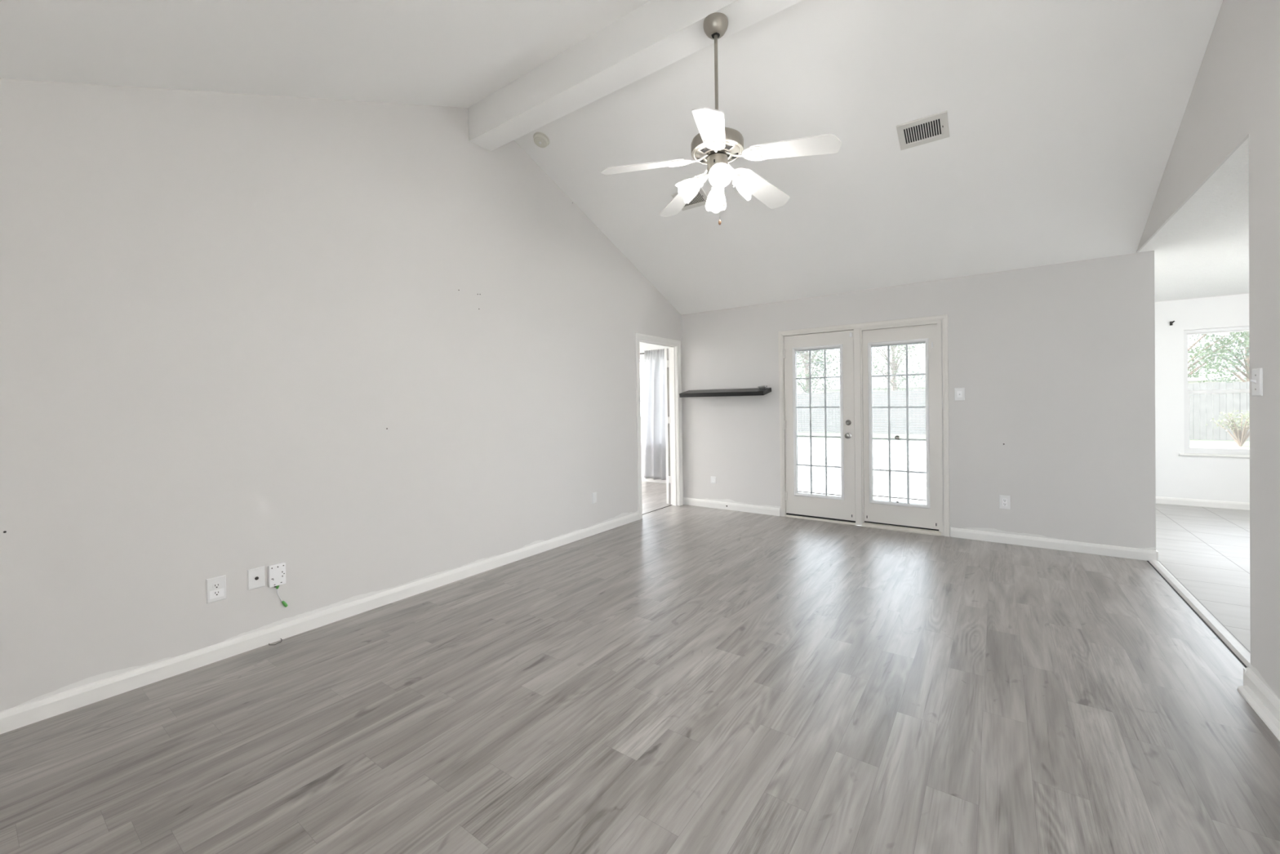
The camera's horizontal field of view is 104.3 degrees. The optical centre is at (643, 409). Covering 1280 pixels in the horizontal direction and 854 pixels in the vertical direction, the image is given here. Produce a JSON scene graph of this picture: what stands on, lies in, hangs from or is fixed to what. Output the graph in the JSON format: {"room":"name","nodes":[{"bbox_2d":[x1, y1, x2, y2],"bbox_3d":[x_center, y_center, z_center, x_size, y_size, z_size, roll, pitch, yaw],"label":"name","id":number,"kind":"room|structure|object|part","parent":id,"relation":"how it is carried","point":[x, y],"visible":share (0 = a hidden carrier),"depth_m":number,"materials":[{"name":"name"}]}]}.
{"room":"empty living room","nodes":[
{"label":"empty living room","id":0,"kind":"room"},
{"bbox_2d":[0,78,684,711],"bbox_3d":[-1.305,-0.576,4.024,0.116,3.729,6.065,0,1,35],"label":"wall","id":1,"kind":"structure","parent":0,"point":[364,348],"depth_m":2.80,"materials":[{"name":"paint"}]},
{"bbox_2d":[205,574,226,604],"bbox_3d":[-2.232,0.941,2.599,0.011,0.126,0.080,0,1,35],"label":"wall outlet","id":2,"kind":"object","parent":1,"relation":"attached to","point":[215,586],"visible":1,"depth_m":2.60,"materials":[{"name":"white plastic"}]},
{"bbox_2d":[213,590,220,595],"bbox_3d":[-2.229,0.961,2.598,0.003,0.025,0.031,0,1,35],"label":"receptacle","id":3,"kind":"object","parent":2,"relation":"attached to","point":[215,593],"depth_m":2.60,"materials":[{"name":"grey plastic"}]},
{"bbox_2d":[213,582,220,588],"bbox_3d":[-2.229,0.922,2.597,0.003,0.025,0.031,0,1,35],"label":"receptacle","id":4,"kind":"object","parent":2,"relation":"attached to","point":[215,585],"depth_m":2.60,"materials":[{"name":"grey plastic"}]},
{"bbox_2d":[247,565,265,590],"bbox_3d":[-2.131,0.931,2.740,0.012,0.112,0.078,0,1,35],"label":"plate","id":5,"kind":"object","parent":1,"relation":"attached to","point":[255,576],"visible":1,"depth_m":2.74,"materials":[{"name":"white plastic"}]},
{"bbox_2d":[267,562,288,607],"bbox_3d":[-2.068,1.005,2.817,0.025,0.258,0.090,0,1,35],"label":"terminal","id":6,"kind":"object","parent":1,"relation":"attached to","point":[276,572],"visible":1,"depth_m":2.81,"materials":[{"name":"white plastic"}]},
{"bbox_2d":[0,511,639,733],"bbox_3d":[-1.487,1.251,3.638,0.013,0.088,4.935,0,1,35],"label":"baseboard","id":7,"kind":"structure","parent":1,"relation":"attached to","point":[12,718],"depth_m":2.70,"materials":[{"name":"paint"}]},
{"bbox_2d":[591,492,596,503],"bbox_3d":[-0.494,0.896,5.038,0.008,0.108,0.066,0,1,35],"label":"blank plate","id":8,"kind":"object","parent":1,"relation":"attached to","point":[593,494],"visible":1,"depth_m":5.03,"materials":[{"name":"white plastic"}]},
{"bbox_2d":[635,333,683,519],"bbox_3d":[0.165,0.186,6.062,0.133,2.121,0.967,0,1,35],"label":"door frame","id":9,"kind":"structure","parent":1,"relation":"attached to","point":[638,336],"depth_m":6.37,"materials":[{"name":"paint"}]},
{"bbox_2d":[664,347,671,503],"bbox_3d":[0.536,0.211,6.754,0.074,2.023,0.771,0,1,35],"label":"door","id":10,"kind":"structure","parent":1,"relation":"in","point":[666,349],"depth_m":6.46,"materials":[{"name":"paint"}]},
{"bbox_2d":[668,346,671,490],"bbox_3d":[0.105,0.197,6.105,0.014,2.101,0.927,0,1,35],"label":"trim","id":11,"kind":"structure","parent":1,"relation":"attached to","point":[668,347],"depth_m":6.44,"materials":[{"name":"paint"}]},
{"bbox_2d":[0,0,1222,315],"bbox_3d":[0.495,-1.848,2.806,4.478,1.436,6.215,0,1,35],"label":"ceiling","id":12,"kind":"structure","parent":0,"point":[1064,117],"depth_m":3.19,"materials":[{"name":"white paint"}]},
{"bbox_2d":[533,132,549,147],"bbox_3d":[-0.851,-2.247,4.156,0.139,0.082,0.130,-1,1,22],"label":"smoke detector","id":13,"kind":"object","parent":12,"relation":"attached to","point":[541,140],"visible":1,"depth_m":4.12,"materials":[{"name":"white plastic"}]},
{"bbox_2d":[468,0,802,151],"bbox_3d":[0.428,-2.262,2.716,4.248,0.315,0.202,0,1,35],"label":"beam","id":14,"kind":"structure","parent":12,"relation":"attached to","point":[656,34],"depth_m":3.11,"materials":[{"name":"white paint"}]},
{"bbox_2d":[600,12,841,225],"bbox_3d":[0.442,-1.554,2.695,1.183,1.100,1.205,0,1,35],"label":"ceiling fan","id":15,"kind":"object","parent":14,"relation":"hanging from","point":[716,145],"visible":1,"depth_m":2.65,"materials":[{"name":"silver metal"}]},
{"bbox_3d":[-0.005,-1.302,2.668,0.443,0.092,0.135,-1,1,-5],"label":"blade","id":16,"kind":"part","parent":15,"relation":"part of","materials":[{"name":"white wood"}]},
{"bbox_3d":[0.241,-1.310,3.085,0.135,0.092,0.443,-1,1,-23],"label":"blade","id":17,"kind":"part","parent":15,"relation":"part of","materials":[{"name":"white wood"}]},
{"bbox_3d":[0.248,-1.196,2.722,0.143,0.134,0.120,-1,1,5],"label":"lamp shade","id":18,"kind":"part","parent":15,"relation":"part of","materials":[{"name":"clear glass"}]},
{"bbox_3d":[0.323,-1.248,2.720,0.090,0.078,0.068,-1,1,5],"label":"light arm","id":19,"kind":"part","parent":15,"relation":"part of","materials":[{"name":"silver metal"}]},
{"bbox_3d":[0.315,-1.303,2.306,0.135,0.092,0.443,-1,1,13],"label":"blade","id":20,"kind":"part","parent":15,"relation":"part of","materials":[{"name":"white wood"}]},
{"bbox_3d":[0.420,-1.200,2.866,0.120,0.134,0.143,-1,1,5],"label":"lamp shade","id":21,"kind":"part","parent":15,"relation":"part of","materials":[{"name":"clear glass"}]},
{"bbox_3d":[0.418,-1.250,2.790,0.068,0.078,0.090,-1,1,5],"label":"light arm","id":22,"kind":"part","parent":15,"relation":"part of","materials":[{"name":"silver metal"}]},
{"bbox_3d":[0.413,-1.128,2.697,0.004,0.207,0.003,0,1,35],"label":"pull chain","id":23,"kind":"part","parent":15,"relation":"part of","materials":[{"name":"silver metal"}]},
{"bbox_3d":[0.394,-1.215,2.568,0.054,0.065,0.077,-1,1,5],"label":"bulb","id":24,"kind":"part","parent":15,"relation":"part of","materials":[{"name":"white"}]},
{"bbox_3d":[0.392,-1.196,2.550,0.120,0.134,0.143,-1,1,5],"label":"lamp shade","id":25,"kind":"part","parent":15,"relation":"part of","materials":[{"name":"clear glass"}]},
{"bbox_3d":[0.488,-1.250,2.695,0.090,0.078,0.068,-1,1,5],"label":"light arm","id":26,"kind":"part","parent":15,"relation":"part of","materials":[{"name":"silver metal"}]},
{"bbox_3d":[0.564,-1.200,2.694,0.143,0.134,0.120,-1,1,5],"label":"lamp shade","id":27,"kind":"part","parent":15,"relation":"part of","materials":[{"name":"white glass"}]},
{"bbox_3d":[0.713,-1.316,2.979,0.443,0.092,0.135,-1,1,-41],"label":"blade","id":28,"kind":"part","parent":15,"relation":"part of","materials":[{"name":"white wood"}]},
{"bbox_3d":[0.759,-1.312,2.498,0.443,0.092,0.135,-1,1,31],"label":"blade","id":29,"kind":"part","parent":15,"relation":"part of","materials":[{"name":"white wood"}]},
{"bbox_2d":[671,186,707,210],"bbox_3d":[0.428,-1.883,4.446,0.299,0.088,0.204,0,1,35],"label":"ceiling vent","id":30,"kind":"object","parent":12,"relation":"in","point":[700,198],"visible":0.38,"depth_m":4.45,"materials":[{"name":"white metal"}]},
{"bbox_2d":[896,110,949,150],"bbox_3d":[1.907,-1.895,3.391,0.298,0.088,0.204,0,1,35],"label":"ceiling vent","id":31,"kind":"object","parent":12,"relation":"in","point":[933,127],"visible":1,"depth_m":3.38,"materials":[{"name":"white metal"}]},
{"bbox_2d":[0,480,1279,853],"bbox_3d":[1.148,1.298,4.244,11.600,0.104,8.980,0,1,35],"label":"floor","id":32,"kind":"structure","parent":0,"point":[685,678],"depth_m":2.07,"materials":[{"name":"grey laminate"}]},
{"bbox_2d":[643,504,672,514],"bbox_3d":[0.134,1.245,6.105,0.012,0.004,0.815,0,1,35],"label":"threshold","id":33,"kind":"object","parent":32,"relation":"on","point":[671,504],"visible":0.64,"depth_m":6.14,"materials":[{"name":"grey metal"}]},
{"bbox_2d":[1148,560,1250,668],"bbox_3d":[3.427,1.220,3.072,0.060,0.013,2.220,0,1,35],"label":"threshold","id":34,"kind":"object","parent":32,"relation":"on","point":[1239,651],"visible":0.81,"depth_m":2.93,"materials":[{"name":"white wood"}]},
{"bbox_2d":[640,342,668,475],"bbox_3d":[-0.335,0.058,8.808,4.100,2.540,0.150,0,1,35],"label":"wall","id":35,"kind":"structure","parent":0,"point":[643,346],"depth_m":8.46,"materials":[{"name":"white paint"}]},
{"bbox_2d":[640,358,644,446],"bbox_3d":[0.149,-0.125,8.430,1.520,1.502,0.158,0,1,35],"label":"window","id":36,"kind":"structure","parent":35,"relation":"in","point":[641,359],"depth_m":8.57,"materials":[{"name":"white plastic"}]},
{"bbox_2d":[641,475,666,483],"bbox_3d":[-0.372,1.185,8.757,3.885,0.088,0.013,0,1,35],"label":"baseboard","id":37,"kind":"structure","parent":35,"relation":"attached to","point":[642,477],"depth_m":8.36,"materials":[{"name":"paint"}]},
{"bbox_3d":[0.073,-0.941,8.359,1.700,0.018,0.072,0,1,35],"label":"curtain rod","id":38,"kind":"object","parent":35,"relation":"attached to","visible":0},
{"bbox_2d":[643,348,666,479],"bbox_3d":[0.246,0.085,8.150,0.732,2.141,0.157,0,1,35],"label":"curtain","id":39,"kind":"object","parent":38,"relation":"hanging from","point":[655,442],"visible":0.7,"depth_m":8.20,"materials":[{"name":"grey fabric"}]},
{"bbox_2d":[681,250,1155,550],"bbox_3d":[2.323,0.025,5.257,4.353,2.594,0.164,0,1,35],"label":"wall","id":40,"kind":"structure","parent":0,"point":[1055,364],"depth_m":4.46,"materials":[{"name":"paint"}]},
{"bbox_2d":[711,476,715,484],"bbox_3d":[0.875,0.886,6.218,0.072,0.086,0.009,0,1,35],"label":"jack plate","id":41,"kind":"object","parent":40,"relation":"attached to","point":[713,478],"visible":1,"depth_m":6.21,"materials":[{"name":"white plastic"}]},
{"bbox_2d":[679,387,771,397],"bbox_3d":[0.970,-0.200,5.983,1.097,0.093,0.261,0,1,35],"label":"wall shelf","id":42,"kind":"object","parent":40,"relation":"attached to","point":[753,391],"visible":1,"depth_m":5.88,"materials":[{"name":"black laminate"}]},
{"bbox_2d":[758,385,767,388],"bbox_3d":[1.379,-0.254,5.748,0.111,0.039,0.110,0,1,42],"label":"dish","id":43,"kind":"object","parent":42,"relation":"on","point":[764,386],"visible":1,"depth_m":5.72,"materials":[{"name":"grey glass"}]},
{"bbox_2d":[683,497,780,515],"bbox_3d":[1.050,1.189,6.098,1.288,0.088,0.013,0,1,35],"label":"baseboard","id":44,"kind":"structure","parent":40,"relation":"attached to","point":[689,501],"depth_m":6.06,"materials":[{"name":"paint"}]},
{"bbox_2d":[782,329,855,522],"bbox_3d":[1.916,0.185,5.471,0.769,2.038,0.120,0,1,37],"label":"door","id":45,"kind":"structure","parent":40,"relation":"in","point":[842,508],"depth_m":5.44,"materials":[{"name":"paint"}]},
{"bbox_2d":[795,347,840,495],"bbox_3d":[1.927,0.139,5.479,0.488,1.620,0.003,0,1,35],"label":"grille","id":46,"kind":"object","parent":45,"relation":"attached to","point":[797,349],"depth_m":5.50,"materials":[{"name":"white"}]},
{"bbox_3d":[1.931,0.139,5.485,0.540,1.672,0.068,0,1,35],"label":"glazing frame","id":47,"kind":"part","parent":45,"relation":"part of","materials":[{"name":"white plastic"}]},
{"bbox_3d":[1.943,0.929,5.494,0.476,0.010,0.010,0,1,35],"label":"blind rail","id":48,"kind":"part","parent":45,"relation":"part of","materials":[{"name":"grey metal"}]},
{"bbox_3d":[2.162,0.281,5.256,0.060,0.060,0.065,0,1,35],"label":"knob","id":49,"kind":"part","parent":45,"relation":"part of","materials":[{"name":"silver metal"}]},
{"bbox_2d":[785,514,941,536],"bbox_3d":[2.281,1.205,5.285,1.532,0.036,0.146,0,1,35],"label":"door sill","id":50,"kind":"structure","parent":40,"relation":"attached to","point":[864,524],"depth_m":5.08,"materials":[{"name":"white wood"}]},
{"bbox_2d":[778,314,950,537],"bbox_3d":[2.274,0.162,5.273,1.659,2.122,0.140,0,1,35],"label":"door frame","id":51,"kind":"structure","parent":40,"relation":"attached to","point":[858,340],"depth_m":5.20,"materials":[{"name":"paint"}]},
{"bbox_2d":[862,324,938,530],"bbox_3d":[2.600,0.181,5.038,0.704,2.014,0.088,0,1,35],"label":"door","id":52,"kind":"structure","parent":40,"relation":"in","point":[908,514],"depth_m":5.01,"materials":[{"name":"paint"}]},
{"bbox_3d":[2.594,0.141,5.054,0.552,1.674,0.068,0,1,35],"label":"glazing frame","id":53,"kind":"part","parent":52,"relation":"part of","materials":[{"name":"white plastic"}]},
{"bbox_2d":[871,342,926,503],"bbox_3d":[2.590,0.141,5.048,0.500,1.622,0.003,0,1,35],"label":"grille","id":54,"kind":"object","parent":52,"relation":"attached to","point":[873,344],"depth_m":5.05,"materials":[{"name":"white"}]},
{"bbox_3d":[2.606,0.902,5.062,0.488,0.010,0.010,0,1,35],"label":"blind rail","id":55,"kind":"part","parent":52,"relation":"part of","materials":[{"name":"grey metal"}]},
{"bbox_2d":[954,387,964,400],"bbox_3d":[2.983,-0.142,4.689,0.082,0.120,0.018,0,1,35],"label":"light switch","id":56,"kind":"object","parent":40,"relation":"attached to","point":[959,393],"visible":1,"depth_m":4.69,"materials":[{"name":"white plastic"}]},
{"bbox_2d":[999,494,1010,509],"bbox_3d":[3.276,0.842,4.504,0.080,0.126,0.011,0,1,35],"label":"wall outlet","id":57,"kind":"object","parent":40,"relation":"attached to","point":[1004,500],"visible":1,"depth_m":4.50,"materials":[{"name":"white plastic"}]},
{"bbox_2d":[1002,498,1007,506],"bbox_3d":[3.274,0.842,4.502,0.036,0.068,0.004,0,1,35],"label":"receptacle","id":58,"kind":"object","parent":57,"relation":"attached to","point":[1004,500],"depth_m":4.50,"materials":[{"name":"white plastic"}]},
{"bbox_2d":[951,527,1158,560],"bbox_3d":[3.555,1.168,4.408,1.402,0.088,0.174,0,1,35],"label":"baseboard","id":59,"kind":"structure","parent":40,"relation":"attached to","point":[1032,541],"depth_m":4.29,"materials":[{"name":"paint"}]},
{"bbox_2d":[1138,137,1248,302],"bbox_3d":[4.523,-1.302,1.806,3.440,0.120,9.245,0,1,35],"label":"ceiling","id":60,"kind":"structure","parent":0,"point":[1202,251],"depth_m":3.74,"materials":[{"name":"white paint"}]},
{"bbox_2d":[1155,293,1249,502],"bbox_3d":[7.176,-0.035,5.526,3.457,2.564,0.150,0,1,35],"label":"wall","id":61,"kind":"structure","parent":0,"point":[1222,478],"depth_m":5.95,"materials":[{"name":"white paint"}]},
{"bbox_2d":[1155,496,1249,510],"bbox_3d":[7.150,1.105,5.468,3.247,0.088,0.013,0,1,35],"label":"baseboard","id":62,"kind":"structure","parent":61,"relation":"attached to","point":[1159,500],"depth_m":5.85,"materials":[{"name":"paint"}]},
{"bbox_2d":[1178,325,1249,457],"bbox_3d":[6.898,-0.202,5.692,1.090,1.497,0.158,0,1,35],"label":"window","id":63,"kind":"structure","parent":61,"relation":"in","point":[1224,452],"depth_m":5.90,"materials":[{"name":"white plastic"}]},
{"bbox_3d":[6.890,0.536,5.672,1.090,0.023,0.093,0,1,35],"label":"sill","id":64,"kind":"part","parent":63,"relation":"part of","materials":[{"name":"paint"}]},
{"bbox_3d":[6.928,-0.564,5.738,0.930,0.705,0.024,0,1,35],"label":"sash","id":65,"kind":"part","parent":63,"relation":"part of","materials":[{"name":"clear glass"}]},
{"bbox_3d":[6.921,0.139,5.720,0.930,0.700,0.028,0,1,35],"label":"sash","id":66,"kind":"part","parent":63,"relation":"part of","materials":[{"name":"white plastic"}]},
{"bbox_2d":[1136,0,1279,699],"bbox_3d":[2.247,-0.605,1.491,0.115,3.729,6.065,0,1,35],"label":"wall","id":67,"kind":"structure","parent":0,"point":[1234,97],"depth_m":2.15,"materials":[{"name":"paint"}]},
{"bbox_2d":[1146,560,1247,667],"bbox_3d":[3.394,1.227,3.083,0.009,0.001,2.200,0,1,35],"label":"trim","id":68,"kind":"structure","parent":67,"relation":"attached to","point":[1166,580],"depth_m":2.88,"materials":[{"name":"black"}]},
{"bbox_2d":[1249,368,1262,395],"bbox_3d":[2.628,-0.116,2.138,0.022,0.118,0.090,0,1,35],"label":"light switch","id":69,"kind":"object","parent":67,"relation":"attached to","point":[1256,380],"visible":1,"depth_m":2.12,"materials":[{"name":"white plastic"}]},
{"bbox_2d":[1237,666,1279,741],"bbox_3d":[2.479,1.209,1.841,0.167,0.088,0.916,0,1,35],"label":"baseboard","id":70,"kind":"structure","parent":67,"relation":"attached to","point":[1264,703],"depth_m":2.07,"materials":[{"name":"paint"}]},
{"label":"outside","id":71,"kind":"structure","parent":0,"visible":0},
{"bbox_2d":[640,417,1249,448],"bbox_3d":[16.215,1.185,19.858,70.000,0.380,80.000,0,1,35],"label":"lawn","id":72,"kind":"structure","parent":71,"point":[1228,444],"depth_m":17.85,"materials":[{"name":"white plant"}]},
{"bbox_2d":[796,351,814,373],"bbox_3d":[9.694,-2.656,35.017,4.876,7.216,4.626,0,1,35],"label":"tree","id":73,"kind":"object","parent":72,"relation":"on","point":[805,351],"visible":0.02,"depth_m":34.03,"materials":[{"name":"green plant"}]},
{"bbox_2d":[796,349,839,393],"bbox_3d":[9.009,-2.357,27.161,4.154,6.789,5.193,0,1,35],"label":"tree","id":74,"kind":"object","parent":72,"relation":"on","point":[806,354],"visible":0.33,"depth_m":27.31,"materials":[{"name":"green plant"}]},
{"bbox_2d":[815,359,925,419],"bbox_3d":[21.855,-1.698,41.575,12.800,4.800,9.800,-1,1,27],"label":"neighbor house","id":75,"kind":"structure","parent":72,"relation":"on","point":[912,385],"depth_m":39.48,"materials":[{"name":"grey"}]},
{"bbox_2d":[871,343,924,391],"bbox_3d":[15.231,-2.957,30.802,5.090,7.733,5.344,0,1,35],"label":"tree","id":76,"kind":"object","parent":72,"relation":"on","point":[892,363],"visible":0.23,"depth_m":30.57,"materials":[{"name":"green plant"}]},
{"bbox_2d":[911,364,925,388],"bbox_3d":[15.198,-2.053,22.947,5.091,6.078,4.349,0,1,35],"label":"tree","id":77,"kind":"object","parent":72,"relation":"on","point":[917,372],"visible":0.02,"depth_m":24.46,"materials":[{"name":"green plant"}]},
{"bbox_2d":[796,381,1249,440],"bbox_3d":[12.771,0.106,19.907,24.450,1.880,0.144,0,1,35],"label":"fence","id":78,"kind":"object","parent":72,"relation":"on","point":[1226,403],"visible":0.27,"depth_m":20.68,"materials":[{"name":"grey wood"}]},
{"bbox_3d":[7.788,0.137,23.388,2.433,1.859,0.023,0,1,35],"label":"picket panel","id":79,"kind":"part","parent":78,"relation":"part of","materials":[{"name":"white wood"}]},
{"bbox_3d":[9.774,0.122,21.971,2.433,1.858,0.023,0,1,35],"label":"picket panel","id":80,"kind":"part","parent":78,"relation":"part of","materials":[{"name":"white wood"}]},
{"bbox_3d":[11.761,0.105,20.554,2.433,1.859,0.024,0,1,35],"label":"picket panel","id":81,"kind":"part","parent":78,"relation":"part of","materials":[{"name":"white wood"}]},
{"bbox_3d":[17.720,0.057,16.303,2.433,1.859,0.024,0,1,35],"label":"picket panel","id":82,"kind":"part","parent":78,"relation":"part of","materials":[{"name":"white wood"}]},
{"bbox_3d":[19.706,0.041,14.887,2.433,1.859,0.023,0,1,35],"label":"picket panel","id":83,"kind":"part","parent":78,"relation":"part of","materials":[{"name":"white wood"}]},
{"bbox_2d":[1187,347,1246,421],"bbox_3d":[37.560,-1.562,29.149,14.800,4.300,9.800,0,1,35],"label":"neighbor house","id":84,"kind":"structure","parent":72,"relation":"on","point":[1190,380],"depth_m":28.06,"materials":[{"name":"grey"}]},
{"bbox_2d":[1187,331,1248,382],"bbox_3d":[20.734,-1.957,19.128,4.095,5.795,3.454,0,1,35],"label":"tree","id":85,"kind":"object","parent":72,"relation":"on","point":[1221,348],"visible":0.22,"depth_m":18.44,"materials":[{"name":"green plant"}]},
{"bbox_2d":[1187,331,1249,389],"bbox_3d":[27.034,-3.254,22.256,5.188,8.138,5.002,0,1,35],"label":"tree","id":86,"kind":"object","parent":72,"relation":"on","point":[1246,359],"visible":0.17,"depth_m":22.40,"materials":[{"name":"green plant"}]},
{"bbox_2d":[1205,409,1249,446],"bbox_3d":[16.926,0.526,14.045,1.076,1.048,1.213,-1,1,1],"label":"shrub","id":87,"kind":"object","parent":72,"relation":"on","point":[1240,438],"visible":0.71,"depth_m":14.04,"materials":[{"name":"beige plant"}]},
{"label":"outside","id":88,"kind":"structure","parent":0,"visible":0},
{"bbox_2d":[640,435,926,525],"bbox_3d":[2.410,1.230,13.213,13.240,0.070,12.850,0,1,35],"label":"ground","id":89,"kind":"structure","parent":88,"point":[913,447],"depth_m":10.15,"materials":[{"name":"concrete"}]}
]}

